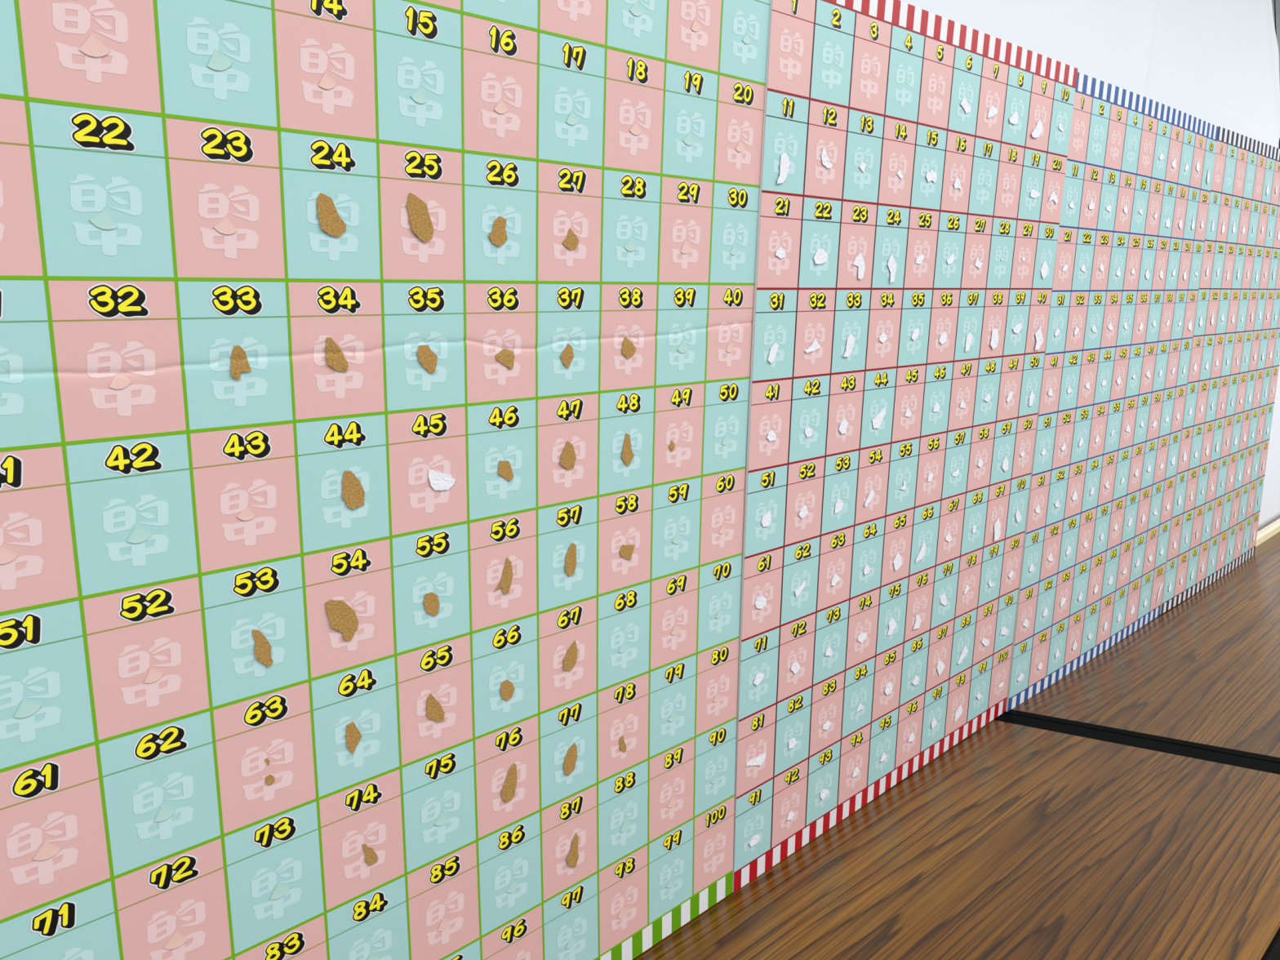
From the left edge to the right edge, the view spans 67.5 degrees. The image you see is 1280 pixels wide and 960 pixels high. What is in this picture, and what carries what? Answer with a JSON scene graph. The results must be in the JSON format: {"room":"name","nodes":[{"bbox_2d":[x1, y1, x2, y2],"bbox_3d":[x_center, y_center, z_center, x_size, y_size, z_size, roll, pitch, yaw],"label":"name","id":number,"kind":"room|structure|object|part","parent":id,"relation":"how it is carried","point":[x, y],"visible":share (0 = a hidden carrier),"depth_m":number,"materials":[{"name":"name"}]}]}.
{"room":"game booth","nodes":[
{"label":"game booth","id":0,"kind":"room"},
{"bbox_2d":[1256,517,1279,538],"bbox_3d":[0.625,-0.267,1.563,5.952,2.560,0.087,-11,7,-43],"label":"wall","id":1,"kind":"structure","parent":0,"point":[1276,522],"depth_m":2.41,"materials":[{"name":"beige paint"}]},
{"bbox_2d":[737,0,1279,658],"bbox_3d":[0.567,-0.495,1.438,3.033,1.578,0.019,-11,7,-43],"label":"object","id":2,"kind":"structure","parent":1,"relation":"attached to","point":[1215,62],"depth_m":1.90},
{"bbox_2d":[1255,524,1279,546],"bbox_3d":[0.713,0.311,1.584,5.952,0.034,0.004,-11,7,-43],"label":"trim","id":3,"kind":"structure","parent":1,"relation":"attached to","point":[1276,530],"depth_m":2.39,"materials":[{"name":"beige wood"}]},
{"bbox_2d":[1271,0,1279,148],"bbox_3d":[1.651,-0.814,2.470,0.078,1.845,0.009,-11,7,-43],"label":"trim","id":4,"kind":"structure","parent":1,"relation":"attached to","point":[1276,3],"depth_m":2.44,"materials":[{"name":"grey metal"}]},
{"bbox_3d":[2.387,1.034,-0.038,5.952,0.062,4.662,-11,7,-43],"label":"floor","id":5,"kind":"structure","parent":0,"visible":0},
{"bbox_2d":[632,712,1279,959],"bbox_3d":[0.070,0.811,0.671,1.800,0.700,0.435,-11,7,-43],"label":"folding table","id":6,"kind":"object","parent":5,"relation":"on","point":[1025,838],"visible":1,"depth_m":0.98,"materials":[{"name":"brown wood"}]},
{"bbox_2d":[0,0,770,959],"bbox_3d":[-0.118,0.033,0.678,0.618,0.876,0.150,-11,7,-43],"label":"board","id":7,"kind":"object","parent":6,"relation":"on","point":[374,375],"visible":1,"depth_m":0.62,"materials":[{"name":"multicoloured paper"}]},
{"bbox_2d":[732,0,1077,893],"bbox_3d":[0.324,-0.049,1.103,0.617,0.872,0.155,-11,7,-43],"label":"board","id":8,"kind":"object","parent":6,"relation":"on","point":[913,159],"visible":1,"depth_m":1.04,"materials":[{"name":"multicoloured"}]},
{"bbox_3d":[0.324,-0.049,1.103,0.617,0.884,0.009,-11,17,-43],"label":"backing panel","id":9,"kind":"part","parent":8,"relation":"part of","materials":[{"name":"white"}]},
{"bbox_3d":[0.037,0.479,0.640,1.800,0.031,0.435,-11,7,-43],"label":"edge moulding","id":10,"kind":"part","parent":6,"relation":"part of","materials":[{"name":"black"}]},
{"bbox_2d":[1004,531,1279,764],"bbox_3d":[1.366,0.567,1.900,1.801,0.700,0.435,-11,7,-43],"label":"folding table","id":11,"kind":"object","parent":5,"relation":"on","point":[1203,673],"visible":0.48,"depth_m":1.48,"materials":[{"name":"brown wood"}]},
{"bbox_2d":[1005,71,1218,711],"bbox_3d":[0.771,-0.133,1.522,0.618,0.872,0.150,-11,7,-42],"label":"board","id":12,"kind":"object","parent":11,"relation":"on","point":[1139,172],"visible":1,"depth_m":1.47,"materials":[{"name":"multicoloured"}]},
{"bbox_3d":[0.768,-0.132,1.525,0.618,0.882,0.012,-11,17,-43],"label":"backing panel","id":13,"kind":"part","parent":12,"relation":"part of","materials":[{"name":"white"}]},
{"bbox_3d":[1.333,0.236,1.868,1.801,0.031,0.435,-11,7,-43],"label":"edge moulding","id":14,"kind":"part","parent":11,"relation":"part of","materials":[{"name":"black plastic"}]},
{"bbox_2d":[1160,125,1279,614],"bbox_3d":[1.216,-0.218,1.946,0.622,0.875,0.132,-11,7,-43],"label":"board","id":15,"kind":"object","parent":11,"relation":"on","point":[1234,362],"visible":1,"depth_m":1.89,"materials":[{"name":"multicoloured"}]}
]}

